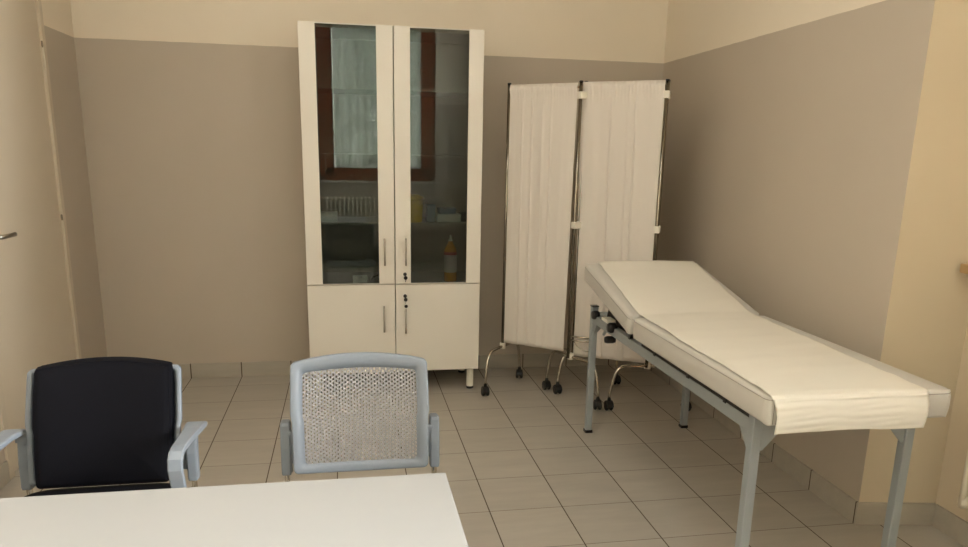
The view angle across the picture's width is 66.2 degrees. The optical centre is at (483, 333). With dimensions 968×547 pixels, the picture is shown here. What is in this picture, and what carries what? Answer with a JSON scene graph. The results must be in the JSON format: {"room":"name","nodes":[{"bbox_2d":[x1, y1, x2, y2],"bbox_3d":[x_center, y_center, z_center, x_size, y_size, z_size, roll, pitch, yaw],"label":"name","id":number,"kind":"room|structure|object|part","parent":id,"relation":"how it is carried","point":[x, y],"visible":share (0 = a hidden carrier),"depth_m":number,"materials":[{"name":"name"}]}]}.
{"room":"examination room","nodes":[
{"label":"examination room","id":0,"kind":"room"},
{"bbox_2d":[0,0,106,464],"bbox_3d":[-1.795,-0.528,1.172,0.210,3.180,6.163,-1,14,-10],"label":"wall","id":1,"kind":"structure","parent":0,"point":[57,16],"depth_m":4.01,"materials":[{"name":"paint"}]},
{"bbox_2d":[0,460,9,489],"bbox_3d":[-1.627,1.089,1.077,0.010,0.092,4.314,-1,14,-10],"label":"baseboard","id":2,"kind":"structure","parent":1,"relation":"attached to","point":[4,469],"depth_m":3.09,"materials":[{"name":"tile"}]},
{"bbox_2d":[0,0,81,479],"bbox_3d":[-2.096,-0.533,3.359,0.160,2.142,0.975,-1,14,-10],"label":"door","id":3,"kind":"structure","parent":1,"relation":"in","point":[39,323],"depth_m":3.42,"materials":[{"name":"laminate"}]},
{"bbox_3d":[-1.996,-0.404,3.067,0.073,0.019,0.130,-1,14,-10],"label":"handle","id":4,"kind":"part","parent":3,"relation":"part of","materials":[{"name":"metal"}]},
{"bbox_2d":[70,0,668,363],"bbox_3d":[-0.289,-1.333,4.592,4.432,3.180,0.210,-1,14,-10],"label":"wall","id":5,"kind":"structure","parent":0,"point":[191,109],"depth_m":4.38,"materials":[{"name":"paint"}]},
{"bbox_2d":[176,353,640,378],"bbox_3d":[-0.594,0.200,4.799,3.412,0.092,0.010,-1,14,-10],"label":"baseboard","id":6,"kind":"structure","parent":5,"relation":"attached to","point":[263,368],"depth_m":4.67,"materials":[{"name":"tile"}]},
{"bbox_2d":[0,364,963,546],"bbox_3d":[0.230,1.014,2.044,4.432,0.150,6.373,-1,14,-10],"label":"floor","id":7,"kind":"structure","parent":0,"point":[519,463],"depth_m":3.42,"materials":[{"name":"tile"}]},
{"bbox_2d":[0,357,206,496],"bbox_3d":[-1.011,0.520,1.929,0.526,0.820,0.544,-1,14,-10],"label":"chair","id":8,"kind":"object","parent":7,"relation":"on","point":[96,422],"visible":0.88,"depth_m":2.02,"materials":[{"name":"grey plastic"}]},
{"bbox_3d":[-1.249,0.398,1.923,0.062,0.249,0.276,-1,14,-10],"label":"armrest","id":9,"kind":"part","parent":8,"relation":"part of","materials":[{"name":"grey plastic"}]},
{"bbox_3d":[-1.266,0.579,2.124,0.017,0.603,0.101,-2,14,-13],"label":"leg","id":10,"kind":"part","parent":8,"relation":"part of","materials":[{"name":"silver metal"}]},
{"bbox_3d":[-1.000,0.493,1.862,0.430,0.064,0.424,-1,14,-10],"label":"seat","id":11,"kind":"part","parent":8,"relation":"part of","materials":[{"name":"black fabric"}]},
{"bbox_3d":[-1.040,0.244,2.052,0.399,0.328,0.130,-1,14,-10],"label":"backrest","id":12,"kind":"part","parent":8,"relation":"part of","materials":[{"name":"black fabric"}]},
{"bbox_2d":[33,357,173,487],"bbox_3d":[-1.039,0.242,2.043,0.355,0.335,0.154,-1,14,-10],"label":"chair back","id":13,"kind":"object","parent":8,"relation":"on","point":[98,422],"depth_m":2.02,"materials":[{"name":"black fabric"}]},
{"bbox_3d":[-0.792,0.387,2.005,0.062,0.249,0.276,-1,14,-10],"label":"armrest","id":14,"kind":"part","parent":8,"relation":"part of","materials":[{"name":"grey plastic"}]},
{"bbox_3d":[-0.838,0.569,2.202,0.017,0.603,0.101,-1,14,-7],"label":"leg","id":15,"kind":"part","parent":8,"relation":"part of","materials":[{"name":"silver metal"}]},
{"bbox_2d":[0,473,467,546],"bbox_3d":[-0.720,0.760,1.147,1.430,0.732,0.800,-1,14,-10],"label":"office desk","id":16,"kind":"object","parent":7,"relation":"on","point":[414,510],"visible":1,"depth_m":1.36,"materials":[{"name":"white laminate"}]},
{"bbox_2d":[280,352,439,481],"bbox_3d":[-0.332,0.508,2.049,0.465,0.813,0.554,-1,14,-10],"label":"chair","id":17,"kind":"object","parent":7,"relation":"on","point":[292,442],"visible":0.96,"depth_m":2.18,"materials":[{"name":"grey plastic"}]},
{"bbox_3d":[-0.588,0.562,2.247,0.017,0.603,0.101,-2,14,-13],"label":"leg","id":18,"kind":"part","parent":17,"relation":"part of","materials":[{"name":"silver metal"}]},
{"bbox_3d":[-0.362,0.238,2.177,0.334,0.269,0.095,-1,14,-10],"label":"perforated panel","id":19,"kind":"part","parent":17,"relation":"part of","materials":[{"name":"grey plastic"}]},
{"bbox_3d":[-0.160,0.552,2.325,0.017,0.603,0.101,-1,14,-7],"label":"leg","id":20,"kind":"part","parent":17,"relation":"part of","materials":[{"name":"silver metal"}]},
{"bbox_2d":[297,21,483,393],"bbox_3d":[-0.534,-0.683,4.333,0.980,2.031,0.467,-1,14,-10],"label":"display cabinet","id":21,"kind":"object","parent":7,"relation":"on","point":[390,114],"visible":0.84,"depth_m":4.30,"materials":[{"name":"beige laminate"}]},
{"bbox_3d":[-0.966,0.278,4.336,0.042,0.117,0.042,-1,14,-10],"label":"leg","id":22,"kind":"part","parent":21,"relation":"part of","materials":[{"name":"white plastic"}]},
{"bbox_2d":[321,211,337,220],"bbox_3d":[-0.903,-0.668,4.220,0.137,0.047,0.122,-1,14,-10],"label":"box","id":23,"kind":"object","parent":21,"relation":"on","point":[325,215],"visible":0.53,"depth_m":4.17,"materials":[{"name":"white cardboard"}]},
{"bbox_3d":[-0.736,-0.950,4.034,0.487,1.378,0.019,-1,14,-10],"label":"door","id":24,"kind":"part","parent":21,"relation":"part of","materials":[{"name":"beige laminate"}]},
{"bbox_2d":[316,85,376,94],"bbox_3d":[-0.761,-1.365,4.159,0.458,0.015,0.376,-1,14,-10],"label":"shelf","id":25,"kind":"object","parent":21,"relation":"attached to","point":[321,89],"depth_m":4.08,"materials":[{"name":"clear glass"}]},
{"bbox_2d":[319,153,377,156],"bbox_3d":[-0.768,-1.021,4.243,0.458,0.015,0.376,-1,14,-10],"label":"shelf","id":26,"kind":"object","parent":21,"relation":"attached to","point":[320,154],"depth_m":4.07,"materials":[{"name":"clear glass"}]},
{"bbox_2d":[321,217,377,224],"bbox_3d":[-0.776,-0.659,4.331,0.458,0.015,0.376,-1,14,-10],"label":"shelf","id":27,"kind":"object","parent":21,"relation":"attached to","point":[341,220],"depth_m":4.20,"materials":[{"name":"clear glass"}]},
{"bbox_3d":[-0.755,-0.026,4.260,0.487,0.514,0.019,-1,14,-10],"label":"door","id":28,"kind":"part","parent":21,"relation":"part of","materials":[{"name":"beige laminate"}]},
{"bbox_2d":[352,275,366,282],"bbox_3d":[-0.708,-0.313,4.234,0.083,0.039,0.038,-1,14,-10],"label":"soap box","id":29,"kind":"object","parent":21,"relation":"on","point":[356,278],"visible":1,"depth_m":4.22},
{"bbox_3d":[-0.572,-0.086,4.249,0.010,0.153,0.038,-1,14,-10],"label":"handle","id":30,"kind":"part","parent":21,"relation":"part of","materials":[{"name":"silver metal"}]},
{"bbox_3d":[-0.557,-0.459,4.159,0.010,0.153,0.038,-1,14,-10],"label":"handle","id":31,"kind":"part","parent":21,"relation":"part of","materials":[{"name":"silver metal"}]},
{"bbox_3d":[-0.451,-0.074,4.275,0.010,0.141,0.038,-1,14,-10],"label":"handle","id":32,"kind":"part","parent":21,"relation":"part of","materials":[{"name":"silver metal"}]},
{"bbox_3d":[-0.441,-0.461,4.181,0.010,0.153,0.038,-1,14,-10],"label":"handle","id":33,"kind":"part","parent":21,"relation":"part of","materials":[{"name":"silver metal"}]},
{"bbox_2d":[411,194,423,222],"bbox_3d":[-0.406,-0.718,4.238,0.126,0.155,0.126,-1,14,-10],"label":"sharps container","id":34,"kind":"object","parent":21,"relation":"on","point":[416,200],"visible":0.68,"depth_m":4.20,"materials":[{"name":"yellow plastic"}]},
{"bbox_3d":[-0.404,-0.778,4.223,0.126,0.031,0.126,-1,14,-10],"label":"lid","id":35,"kind":"part","parent":34,"relation":"part of","materials":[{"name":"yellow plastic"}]},
{"bbox_2d":[425,204,435,221],"bbox_3d":[-0.312,-0.704,4.314,0.050,0.095,0.107,-1,14,-10],"label":"box","id":36,"kind":"object","parent":21,"relation":"on","point":[429,208],"visible":1,"depth_m":4.27,"materials":[{"name":"grey cardboard"}]},
{"bbox_3d":[-0.270,-0.037,4.347,0.486,0.514,0.019,-1,14,-10],"label":"door","id":37,"kind":"part","parent":21,"relation":"part of","materials":[{"name":"beige laminate"}]},
{"bbox_2d":[411,217,465,224],"bbox_3d":[-0.307,-0.671,4.416,0.459,0.015,0.376,-1,14,-10],"label":"shelf","id":38,"kind":"object","parent":21,"relation":"attached to","point":[424,222],"depth_m":4.25,"materials":[{"name":"clear glass"}]},
{"bbox_2d":[410,155,466,158],"bbox_3d":[-0.300,-1.032,4.328,0.459,0.015,0.376,-1,14,-10],"label":"shelf","id":39,"kind":"object","parent":21,"relation":"attached to","point":[411,156],"depth_m":4.16,"materials":[{"name":"clear glass"}]},
{"bbox_3d":[-0.252,-0.962,4.122,0.486,1.378,0.019,-1,14,-10],"label":"door","id":40,"kind":"part","parent":21,"relation":"part of","materials":[{"name":"beige laminate"}]},
{"bbox_2d":[410,88,467,97],"bbox_3d":[-0.293,-1.376,4.244,0.459,0.015,0.376,-1,14,-10],"label":"shelf","id":41,"kind":"object","parent":21,"relation":"attached to","point":[414,93],"depth_m":4.17,"materials":[{"name":"clear glass"}]},
{"bbox_2d":[435,212,460,221],"bbox_3d":[-0.214,-0.681,4.338,0.137,0.044,0.137,-1,14,-10],"label":"glove box","id":42,"kind":"object","parent":21,"relation":"on","point":[456,217],"visible":0.78,"depth_m":4.27,"materials":[{"name":"white cardboard"}]},
{"bbox_2d":[437,207,455,213],"bbox_3d":[-0.218,-0.720,4.332,0.098,0.032,0.098,-1,14,-10],"label":"box","id":43,"kind":"object","parent":42,"relation":"on","point":[441,210],"visible":1,"depth_m":4.29,"materials":[{"name":"grey cardboard"}]},
{"bbox_2d":[444,235,456,281],"bbox_3d":[-0.196,-0.440,4.311,0.075,0.269,0.075,-1,14,-10],"label":"bottle","id":44,"kind":"object","parent":21,"relation":"in","point":[450,253],"visible":1,"depth_m":4.29,"materials":[{"name":"orange plastic"}]},
{"bbox_2d":[459,212,466,220],"bbox_3d":[-0.112,-0.692,4.386,0.062,0.047,0.107,-1,14,-10],"label":"box","id":45,"kind":"object","parent":21,"relation":"on","point":[463,214],"visible":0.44,"depth_m":4.33,"materials":[{"name":"cardboard"}]},
{"bbox_3d":[-0.086,0.256,4.495,0.042,0.117,0.042,-1,14,-10],"label":"leg","id":46,"kind":"part","parent":21,"relation":"part of","materials":[{"name":"white plastic"}]},
{"bbox_2d":[481,79,691,410],"bbox_3d":[0.611,-0.495,4.210,1.201,1.769,0.570,3,14,8],"label":"privacy screen","id":47,"kind":"object","parent":7,"relation":"on","point":[622,125],"visible":0.8,"depth_m":4.08,"materials":[{"name":"white fabric"}]},
{"bbox_2d":[500,342,505,348],"bbox_3d":[0.113,0.071,4.480,0.036,0.036,0.036,-1,14,-10],"label":"bracket","id":48,"kind":"object","parent":47,"relation":"attached to","point":[502,344],"depth_m":4.47,"materials":[{"name":"white plastic"}]},
{"bbox_3d":[0.127,-0.653,4.303,0.019,1.509,0.018,-1,14,-10],"label":"post","id":49,"kind":"part","parent":47,"relation":"part of","materials":[{"name":"silver metal"}]},
{"bbox_2d":[504,83,577,350],"bbox_3d":[0.304,-0.635,4.179,0.407,1.473,0.015,9,16,30],"label":"curtain","id":50,"kind":"object","parent":47,"relation":"hanging from","point":[541,118],"depth_m":4.17,"materials":[{"name":"white fabric"}]},
{"bbox_2d":[567,352,573,359],"bbox_3d":[0.500,0.129,4.275,0.036,0.036,0.036,-1,14,-10],"label":"bracket","id":51,"kind":"object","parent":47,"relation":"attached to","point":[570,355],"depth_m":4.26,"materials":[{"name":"white plastic"}]},
{"bbox_3d":[0.498,-0.593,4.089,0.019,1.509,0.018,-1,14,-10],"label":"post","id":52,"kind":"part","parent":47,"relation":"part of","materials":[{"name":"silver metal"}]},
{"bbox_3d":[0.529,-0.598,4.113,0.019,1.509,0.018,-1,14,-10],"label":"post","id":53,"kind":"part","parent":47,"relation":"part of","materials":[{"name":"silver metal"}]},
{"bbox_2d":[573,80,665,362],"bbox_3d":[0.700,-0.578,4.013,0.449,1.500,0.016,8,15,25],"label":"curtain","id":54,"kind":"object","parent":47,"relation":"hanging from","point":[621,127],"depth_m":3.96,"materials":[{"name":"white fabric"}]},
{"bbox_3d":[0.914,-0.546,3.931,0.019,1.509,0.018,-1,14,-10],"label":"post","id":55,"kind":"part","parent":47,"relation":"part of","materials":[{"name":"silver metal"}]},
{"bbox_3d":[0.926,-0.554,3.966,0.019,1.509,0.018,-1,14,-10],"label":"post","id":56,"kind":"part","parent":47,"relation":"part of","materials":[{"name":"silver metal"}]},
{"bbox_2d":[583,263,950,546],"bbox_3d":[0.928,0.269,2.987,0.608,0.878,1.703,-1,14,-10],"label":"couch","id":57,"kind":"object","parent":7,"relation":"on","point":[740,400],"visible":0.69,"depth_m":2.42,"materials":[{"name":"white leather"}]},
{"bbox_3d":[0.542,0.181,3.753,0.032,0.651,0.032,-1,14,-10],"label":"leg","id":58,"kind":"part","parent":57,"relation":"part of","materials":[{"name":"grey paint"}]},
{"bbox_3d":[0.544,-0.091,3.626,0.035,0.044,0.044,-1,14,-10],"label":"knob","id":59,"kind":"part","parent":57,"relation":"part of","materials":[{"name":"black plastic"}]},
{"bbox_3d":[0.602,0.029,3.543,0.050,0.036,0.036,-1,14,-10],"label":"knob","id":60,"kind":"part","parent":57,"relation":"part of","materials":[{"name":"black plastic"}]},
{"bbox_3d":[0.585,-0.027,3.392,0.040,0.048,0.048,-1,14,-10],"label":"knob","id":61,"kind":"part","parent":57,"relation":"part of","materials":[{"name":"black plastic"}]},
{"bbox_3d":[0.620,-0.058,3.431,0.006,0.090,0.300,-1,14,-10],"label":"ratchet plate","id":62,"kind":"part","parent":57,"relation":"part of","materials":[{"name":"metal"}]},
{"bbox_3d":[0.683,0.099,2.965,0.028,0.042,1.486,-1,14,-10],"label":"rail","id":63,"kind":"part","parent":57,"relation":"part of","materials":[{"name":"grey metal"}]},
{"bbox_3d":[1.060,0.169,3.847,0.032,0.651,0.032,-1,14,-10],"label":"leg","id":64,"kind":"part","parent":57,"relation":"part of","materials":[{"name":"grey paint"}]},
{"bbox_3d":[1.000,0.143,2.644,0.572,0.038,0.978,-1,14,-10],"label":"board","id":65,"kind":"part","parent":57,"relation":"part of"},
{"bbox_3d":[0.814,0.545,2.305,0.032,0.642,0.032,-1,14,-10],"label":"leg","id":66,"kind":"part","parent":57,"relation":"part of","materials":[{"name":"grey paint"}]},
{"bbox_2d":[598,260,928,434],"bbox_3d":[0.920,-0.042,2.889,0.507,0.245,1.716,-1,14,-8],"label":"paper sheet","id":67,"kind":"object","parent":57,"relation":"on","point":[813,386],"visible":1,"depth_m":2.44,"materials":[{"name":"white paper"}]},
{"bbox_3d":[1.078,0.265,2.285,0.495,0.036,0.027,-1,14,-10],"label":"rail","id":68,"kind":"part","parent":57,"relation":"part of","materials":[{"name":"grey paint"}]},
{"bbox_3d":[0.988,0.089,2.604,0.597,0.091,1.033,-1,14,-10],"label":"mattress","id":69,"kind":"part","parent":57,"relation":"part of","materials":[{"name":"white leather"}]},
{"bbox_3d":[1.332,0.533,2.399,0.032,0.642,0.032,-1,14,-10],"label":"leg","id":70,"kind":"part","parent":57,"relation":"part of","materials":[{"name":"grey paint"}]},
{"bbox_2d":[957,451,967,508],"bbox_3d":[1.840,0.514,2.048,0.081,0.882,1.196,-1,14,-10],"label":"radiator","id":71,"kind":"object","parent":7,"relation":"on","point":[962,501],"visible":1,"depth_m":2.63,"materials":[{"name":"metal"}]},
{"bbox_2d":[657,0,934,501],"bbox_3d":[1.702,-1.079,3.716,0.840,3.180,2.295,-1,14,-10],"label":"wall","id":72,"kind":"structure","parent":0,"point":[791,124],"depth_m":3.24,"materials":[{"name":"paint"}]},
{"bbox_2d":[641,363,858,523],"bbox_3d":[1.274,0.431,4.005,0.010,0.092,2.305,-1,14,-9],"label":"baseboard","id":73,"kind":"structure","parent":72,"relation":"attached to","point":[821,487],"depth_m":3.31,"materials":[{"name":"tile"}]},
{"bbox_2d":[859,0,967,502],"bbox_3d":[1.912,-0.801,2.597,0.840,3.180,0.049,-1,14,-10],"label":"wall reveal","id":74,"kind":"structure","parent":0,"point":[927,320],"depth_m":2.68,"materials":[{"name":"beige paint"}]},
{"bbox_2d":[855,502,935,524],"bbox_3d":[1.612,0.706,2.909,0.311,0.092,0.012,1,14,-1],"label":"baseboard reveal","id":75,"kind":"structure","parent":74,"relation":"attached to","point":[868,513],"depth_m":2.90,"materials":[{"name":"tile"}]},
{"bbox_2d":[935,323,967,521],"bbox_3d":[2.345,-0.348,0.777,0.420,3.180,3.840,-1,14,-10],"label":"wall","id":76,"kind":"structure","parent":0,"point":[956,448],"depth_m":2.80,"materials":[{"name":"beige paint"}]},
{"bbox_2d":[932,504,967,546],"bbox_3d":[2.068,1.111,1.289,0.010,0.092,3.387,-1,14,-10],"label":"baseboard","id":77,"kind":"structure","parent":76,"relation":"attached to","point":[945,521],"depth_m":2.82,"materials":[{"name":"tile"}]},
{"bbox_2d":[959,263,967,273],"bbox_3d":[2.033,0.103,1.297,0.150,0.034,2.872,-1,14,-10],"label":"trim","id":78,"kind":"structure","parent":76,"relation":"attached to","point":[964,266],"depth_m":2.64,"materials":[{"name":"beige wood"}]}
]}

